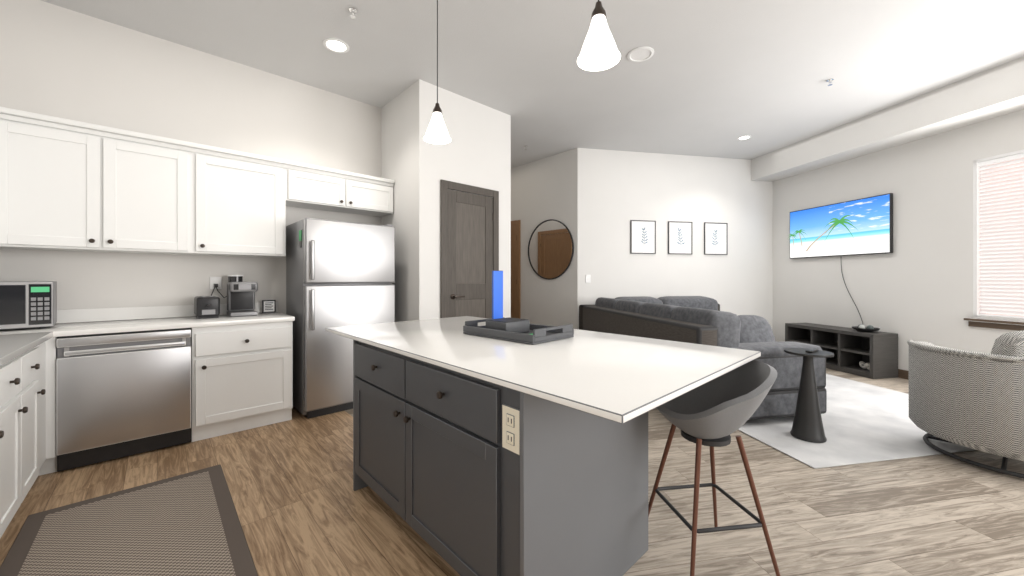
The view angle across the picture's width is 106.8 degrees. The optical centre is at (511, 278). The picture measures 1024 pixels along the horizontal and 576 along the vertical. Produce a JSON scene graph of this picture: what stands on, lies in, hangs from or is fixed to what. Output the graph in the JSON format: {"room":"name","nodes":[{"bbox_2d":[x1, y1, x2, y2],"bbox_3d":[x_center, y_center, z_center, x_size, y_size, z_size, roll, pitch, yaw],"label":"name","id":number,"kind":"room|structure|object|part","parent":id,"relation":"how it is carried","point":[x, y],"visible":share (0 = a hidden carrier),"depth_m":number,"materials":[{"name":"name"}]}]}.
{"room":"kitchen and living room","nodes":[
{"label":"kitchen and living room","id":0,"kind":"room"},
{"bbox_2d":[0,0,380,321],"bbox_3d":[-2.817,-0.395,3.512,3.270,3.310,0.140,0,0,-43],"label":"wall","id":1,"kind":"structure","parent":0,"point":[59,61],"depth_m":3.24,"materials":[{"name":"paint"}]},
{"bbox_2d":[12,109,195,254],"bbox_3d":[-3.134,-0.661,2.879,1.071,0.902,0.345,0,0,-43],"label":"upper cabinet","id":2,"kind":"object","parent":1,"relation":"attached to","point":[69,185],"depth_m":2.77,"materials":[{"name":"white paint"}]},
{"bbox_2d":[210,277,226,297],"bbox_3d":[-2.680,0.133,3.507,0.241,0.296,0.052,0,0,-43],"label":"outlet","id":3,"kind":"object","parent":1,"relation":"attached to","point":[215,282],"visible":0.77,"depth_m":3.48,"materials":[{"name":"white plastic"}]},
{"bbox_2d":[196,147,287,257],"bbox_3d":[-2.494,-0.643,3.475,0.679,0.865,0.345,0,0,-43],"label":"upper cabinet","id":4,"kind":"object","parent":1,"relation":"attached to","point":[242,200],"depth_m":3.34,"materials":[{"name":"white paint"}]},
{"bbox_2d":[288,163,393,216],"bbox_3d":[-1.852,-0.907,4.074,1.077,0.335,0.345,0,0,-43],"label":"upper cabinet","id":5,"kind":"object","parent":1,"relation":"attached to","point":[317,188],"depth_m":3.92,"materials":[{"name":"white paint"}]},
{"bbox_2d":[381,79,510,321],"bbox_3d":[-1.546,-0.395,5.484,1.280,3.310,3.110,0,0,-43],"label":"wall","id":6,"kind":"structure","parent":0,"point":[416,167],"depth_m":4.18,"materials":[{"name":"paint"}]},
{"bbox_2d":[440,179,498,318],"bbox_3d":[-0.447,0.100,4.331,0.817,2.320,0.069,0,0,-43],"label":"pantry door","id":7,"kind":"structure","parent":6,"relation":"in","point":[469,242],"depth_m":4.32,"materials":[{"name":"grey wood"}]},
{"bbox_2d":[0,368,1023,575],"bbox_3d":[3.292,1.260,4.095,13.600,0.001,13.500,0,0,-43],"label":"floor","id":8,"kind":"structure","parent":0,"point":[939,515],"depth_m":2.09,"materials":[{"name":"brown wood"}]},
{"bbox_2d":[0,362,7,537],"bbox_3d":[-2.308,0.818,1.269,0.645,0.884,0.465,0,0,-43],"label":"base cabinet","id":9,"kind":"object","parent":8,"relation":"on","point":[4,368],"depth_m":1.71,"materials":[{"name":"white paint"}]},
{"bbox_2d":[8,349,31,524],"bbox_3d":[-2.559,0.818,1.538,0.645,0.884,0.541,0,0,-43],"label":"base cabinet","id":10,"kind":"object","parent":8,"relation":"on","point":[19,368],"depth_m":1.88,"materials":[{"name":"white paint"}]},
{"bbox_2d":[0,309,67,365],"bbox_3d":[-1.273,0.304,0.191,0.690,0.138,6.815,0,0,-43],"label":"countertop","id":11,"kind":"structure","parent":10,"relation":"on","point":[14,343],"depth_m":2.17,"materials":[{"name":"white stone"}]},
{"bbox_2d":[0,281,56,329],"bbox_3d":[-3.418,0.178,2.493,0.402,0.315,0.540,0,0,42],"label":"microwave","id":12,"kind":"object","parent":11,"relation":"on","point":[28,304],"visible":0.98,"depth_m":2.49,"materials":[{"name":"grey metal"}]},
{"bbox_2d":[32,342,43,484],"bbox_3d":[-2.809,0.818,1.807,0.645,0.884,0.466,0,0,-43],"label":"base cabinet","id":13,"kind":"object","parent":8,"relation":"on","point":[38,351],"depth_m":2.16,"materials":[{"name":"white paint"}]},
{"bbox_2d":[44,338,51,473],"bbox_3d":[-3.056,0.818,2.072,0.645,0.884,0.380,0,0,-43],"label":"base cabinet","id":14,"kind":"object","parent":8,"relation":"on","point":[47,344],"depth_m":2.42,"materials":[{"name":"white paint"}]},
{"bbox_2d":[52,327,195,472],"bbox_3d":[-2.895,0.818,2.893,0.672,0.884,0.649,0,0,-43],"label":"dishwasher","id":15,"kind":"object","parent":8,"relation":"on","point":[68,402],"depth_m":2.63,"materials":[{"name":"silver metal"}]},
{"bbox_2d":[57,302,294,335],"bbox_3d":[-2.629,0.304,3.133,1.341,0.138,0.660,0,0,-43],"label":"countertop","id":16,"kind":"structure","parent":15,"relation":"on","point":[126,319],"depth_m":3.01,"materials":[{"name":"white stone"}]},
{"bbox_2d":[194,296,219,318],"bbox_3d":[-2.646,0.245,3.297,0.157,0.181,0.308,0,0,-43],"label":"toaster","id":17,"kind":"object","parent":16,"relation":"on","point":[206,306],"visible":0.98,"depth_m":3.20,"materials":[{"name":"black plastic"}]},
{"bbox_2d":[227,275,257,316],"bbox_3d":[-2.465,0.152,3.474,0.203,0.368,0.275,0,0,-43],"label":"coffee maker","id":18,"kind":"object","parent":16,"relation":"on","point":[240,297],"visible":1,"depth_m":3.45,"materials":[{"name":"grey metal"}]},
{"bbox_2d":[262,300,275,312],"bbox_3d":[-2.377,0.274,3.716,0.112,0.125,0.026,0,0,-43],"label":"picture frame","id":19,"kind":"object","parent":16,"relation":"on","point":[268,306],"visible":0.98,"depth_m":3.71,"materials":[{"name":"black plastic"}]},
{"bbox_2d":[0,464,257,575],"bbox_3d":[-1.798,1.253,1.789,0.810,0.010,1.350,0,0,-43],"label":"rug","id":20,"kind":"object","parent":8,"relation":"on","point":[188,524],"visible":1,"depth_m":1.84,"materials":[{"name":"grey fabric"}]},
{"bbox_2d":[196,321,292,440],"bbox_3d":[-2.401,0.818,3.357,0.683,0.884,0.645,0,0,-43],"label":"base cabinet","id":21,"kind":"object","parent":8,"relation":"on","point":[244,372],"depth_m":3.11,"materials":[{"name":"white paint"}]},
{"bbox_2d":[286,218,394,418],"bbox_3d":[-1.743,0.352,3.885,0.860,1.815,0.740,0,0,-43],"label":"fridge","id":22,"kind":"object","parent":8,"relation":"on","point":[340,273],"visible":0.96,"depth_m":3.56,"materials":[{"name":"grey metal"}]},
{"bbox_2d":[325,316,760,575],"bbox_3d":[-0.073,0.799,2.175,1.220,0.922,2.280,0,0,-43],"label":"kitchen island","id":23,"kind":"object","parent":8,"relation":"on","point":[473,455],"visible":1,"depth_m":1.49,"materials":[{"name":"grey paint"}]},
{"bbox_2d":[463,270,573,344],"bbox_3d":[0.029,0.143,2.242,0.389,0.385,0.579,0,0,-43],"label":"tray","id":24,"kind":"object","parent":23,"relation":"on","point":[498,325],"visible":1,"depth_m":2.21,"materials":[{"name":"grey"}]},
{"bbox_2d":[648,360,780,575],"bbox_3d":[0.891,0.814,1.694,0.482,0.888,0.428,0,0,-8],"label":"bar stool","id":25,"kind":"object","parent":8,"relation":"on","point":[715,412],"visible":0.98,"depth_m":1.60,"materials":[{"name":"gray plastic"},{"name":"wood"},{"name":"black metal"}]},
{"bbox_2d":[785,323,897,378],"bbox_3d":[4.585,0.978,5.383,0.395,0.556,1.230,0,0,-11],"label":"tv console","id":26,"kind":"object","parent":8,"relation":"on","point":[850,348],"visible":0.85,"depth_m":5.15},
{"bbox_2d":[859,361,869,369],"bbox_3d":[4.635,1.143,4.976,0.062,0.089,0.218,0,0,16],"label":"knot","id":27,"kind":"object","parent":26,"relation":"in","point":[863,365],"visible":0.88,"depth_m":4.98,"materials":[{"name":"white wicker"}]},
{"bbox_2d":[852,324,879,331],"bbox_3d":[4.652,0.653,4.999,0.280,0.090,0.280,0,0,-11],"label":"bowl","id":28,"kind":"object","parent":26,"relation":"on","point":[863,328],"visible":1,"depth_m":4.95,"materials":[{"name":"black plastic"}]},
{"bbox_2d":[738,374,974,468],"bbox_3d":[2.933,1.254,4.406,2.560,0.008,3.370,0,0,-11],"label":"area rug","id":29,"kind":"object","parent":8,"relation":"on","point":[864,422],"visible":0.37,"depth_m":3.10,"materials":[{"name":"white carpet"}]},
{"bbox_2d":[579,296,826,419],"bbox_3d":[2.404,0.759,4.668,2.300,0.974,2.753,0,0,-11],"label":"sofa","id":30,"kind":"object","parent":29,"relation":"on","point":[702,320],"visible":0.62,"depth_m":3.43,"materials":[{"name":"grey fabric"}]},
{"bbox_2d":[784,348,833,442],"bbox_3d":[2.329,0.902,2.989,0.316,0.688,0.316,0,0,-11],"label":"side table","id":31,"kind":"object","parent":29,"relation":"on","point":[807,425],"visible":1,"depth_m":2.94,"materials":[{"name":"grey"}]},
{"bbox_2d":[907,331,1023,478],"bbox_3d":[3.436,0.790,2.626,0.956,0.910,0.918,0,0,9],"label":"chair","id":32,"kind":"object","parent":29,"relation":"on","point":[971,399],"visible":0.98,"depth_m":2.48,"materials":[{"name":"grey fabric"}]},
{"bbox_2d":[898,369,908,379],"bbox_3d":[5.667,1.205,0.927,0.015,0.110,11.657,0,0,-11],"label":"baseboard","id":33,"kind":"structure","parent":8,"relation":"on","point":[903,374],"depth_m":4.76,"materials":[{"name":"brown wood"}]},
{"bbox_2d":[41,0,1023,167],"bbox_3d":[3.292,-2.050,4.095,13.600,0.001,13.500,0,0,-43],"label":"ceiling","id":34,"kind":"structure","parent":0,"point":[713,78],"depth_m":3.48,"materials":[{"name":"paint"}]},
{"bbox_2d":[323,38,348,52],"bbox_3d":[-1.546,-2.045,3.344,0.214,0.009,0.214,0,0,-43],"label":"recessed light","id":35,"kind":"object","parent":34,"relation":"in","point":[335,45],"visible":1,"depth_m":3.34,"materials":[{"name":"white plastic"}]},
{"bbox_2d":[349,7,356,18],"bbox_3d":[-1.215,-2.023,2.901,0.060,0.052,0.058,0,0,-43],"label":"sprinkler","id":36,"kind":"object","parent":34,"relation":"attached to","point":[352,10],"depth_m":2.89,"materials":[{"name":"silver metal"}]},
{"bbox_2d":[424,0,450,143],"bbox_3d":[-0.511,-1.500,2.600,0.184,1.099,0.184,0,0,-43],"label":"pendant light","id":37,"kind":"object","parent":34,"relation":"hanging from","point":[437,132],"visible":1,"depth_m":2.58,"materials":[{"name":"white glass"}]},
{"bbox_2d":[577,0,620,70],"bbox_3d":[0.376,-1.500,1.650,0.184,1.099,0.184,0,0,-43],"label":"pendant light","id":38,"kind":"object","parent":34,"relation":"hanging from","point":[599,51],"visible":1,"depth_m":1.63,"materials":[{"name":"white glass"}]},
{"bbox_2d":[627,47,653,61],"bbox_3d":[1.176,-2.045,3.475,0.234,0.009,0.234,0,0,-43],"label":"smoke detector","id":39,"kind":"object","parent":34,"relation":"in","point":[639,54],"visible":1,"depth_m":3.47,"materials":[{"name":"white plastic"}]},
{"bbox_2d":[737,135,751,139],"bbox_3d":[3.377,-2.045,5.528,0.184,0.009,0.184,0,0,-43],"label":"recessed light","id":40,"kind":"object","parent":34,"relation":"in","point":[744,137],"visible":0.98,"depth_m":5.52,"materials":[{"name":"white plastic"}]},
{"bbox_2d":[751,57,1023,181],"bbox_3d":[5.459,-1.869,0.886,0.439,0.359,11.657,0,0,-11],"label":"soffit beam","id":41,"kind":"structure","parent":34,"relation":"attached to","point":[997,91],"depth_m":4.42,"materials":[{"name":"paint"}]},
{"bbox_2d":[511,148,576,328],"bbox_3d":[0.056,-0.395,7.084,0.155,3.310,2.955,0,0,-43],"label":"wall","id":42,"kind":"structure","parent":0,"point":[543,189],"depth_m":6.40,"materials":[{"name":"paint"}]},
{"bbox_2d":[511,220,520,318],"bbox_3d":[-0.209,0.099,7.237,0.069,2.323,1.000,0,0,-43],"label":"hall door","id":43,"kind":"structure","parent":42,"relation":"attached to","point":[515,268],"depth_m":6.96,"materials":[{"name":"brown wood"}]},
{"bbox_3d":[0.629,-0.483,6.371,0.020,1.006,1.006,0,0,-43],"label":"round mirror","id":44,"kind":"part","parent":42,"relation":"part of","materials":[{"name":"brown mirror"}]},
{"bbox_2d":[577,148,772,330],"bbox_3d":[2.853,-0.395,6.377,3.740,3.310,0.164,0,0,-11],"label":"wall","id":45,"kind":"structure","parent":0,"point":[617,191],"depth_m":6.28,"materials":[{"name":"paint"}]},
{"bbox_2d":[585,275,590,282],"bbox_3d":[1.200,0.008,5.990,0.085,0.125,0.011,0,0,-11],"label":"switch plate","id":46,"kind":"object","parent":45,"relation":"attached to","point":[587,278],"visible":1,"depth_m":5.99,"materials":[{"name":"white plastic"}]},
{"bbox_3d":[2.129,-0.670,6.164,0.440,0.540,0.022,0,0,-11],"label":"picture frame","id":47,"kind":"part","parent":45,"relation":"part of","materials":[{"name":"white paper"}]},
{"bbox_3d":[2.787,-0.670,6.292,0.440,0.540,0.022,0,0,-11],"label":"picture frame","id":48,"kind":"part","parent":45,"relation":"part of","materials":[{"name":"white paper"}]},
{"bbox_3d":[3.444,-0.670,6.420,0.440,0.540,0.022,0,0,-11],"label":"picture frame","id":49,"kind":"part","parent":45,"relation":"part of","materials":[{"name":"white paper"}]},
{"bbox_2d":[773,109,1023,370],"bbox_3d":[5.730,-0.395,1.011,0.140,3.310,11.798,0,0,-11],"label":"wall","id":50,"kind":"structure","parent":0,"point":[916,284],"depth_m":4.75,"materials":[{"name":"paint"}]},
{"bbox_2d":[788,193,892,258],"bbox_3d":[4.738,-0.710,5.596,0.055,0.770,1.471,0,0,-11],"label":"tv","id":51,"kind":"object","parent":50,"relation":"attached to","point":[863,226],"depth_m":5.42,"materials":[{"name":"black plastic"}]},
{"bbox_2d":[841,265,862,323],"bbox_3d":[4.800,0.173,5.366,0.007,0.986,0.306,0,0,-11],"label":"cord","id":52,"kind":"object","parent":51,"relation":"hanging from","point":[849,293],"visible":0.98,"depth_m":5.40,"materials":[{"name":"black plastic"}]},
{"bbox_2d":[963,149,1023,330],"bbox_3d":[5.238,-0.380,3.402,0.195,1.820,1.660,0,0,-11],"label":"window","id":53,"kind":"structure","parent":50,"relation":"attached to","point":[993,322],"depth_m":4.13,"materials":[{"name":"white plastic"}]},
{"bbox_2d":[978,153,1023,317],"bbox_3d":[5.228,-0.430,3.400,0.055,1.656,1.496,0,0,-11],"label":"window blinds","id":54,"kind":"object","parent":53,"relation":"attached to","point":[1002,275],"visible":1,"depth_m":3.97,"materials":[{"name":"white"}]},
{"label":"outside","id":55,"kind":"structure","parent":0,"visible":0},
{"bbox_2d":[986,158,1023,315],"bbox_3d":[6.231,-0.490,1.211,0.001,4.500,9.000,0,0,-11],"label":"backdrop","id":56,"kind":"structure","parent":55,"point":[1002,200],"depth_m":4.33,"materials":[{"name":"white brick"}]}
]}

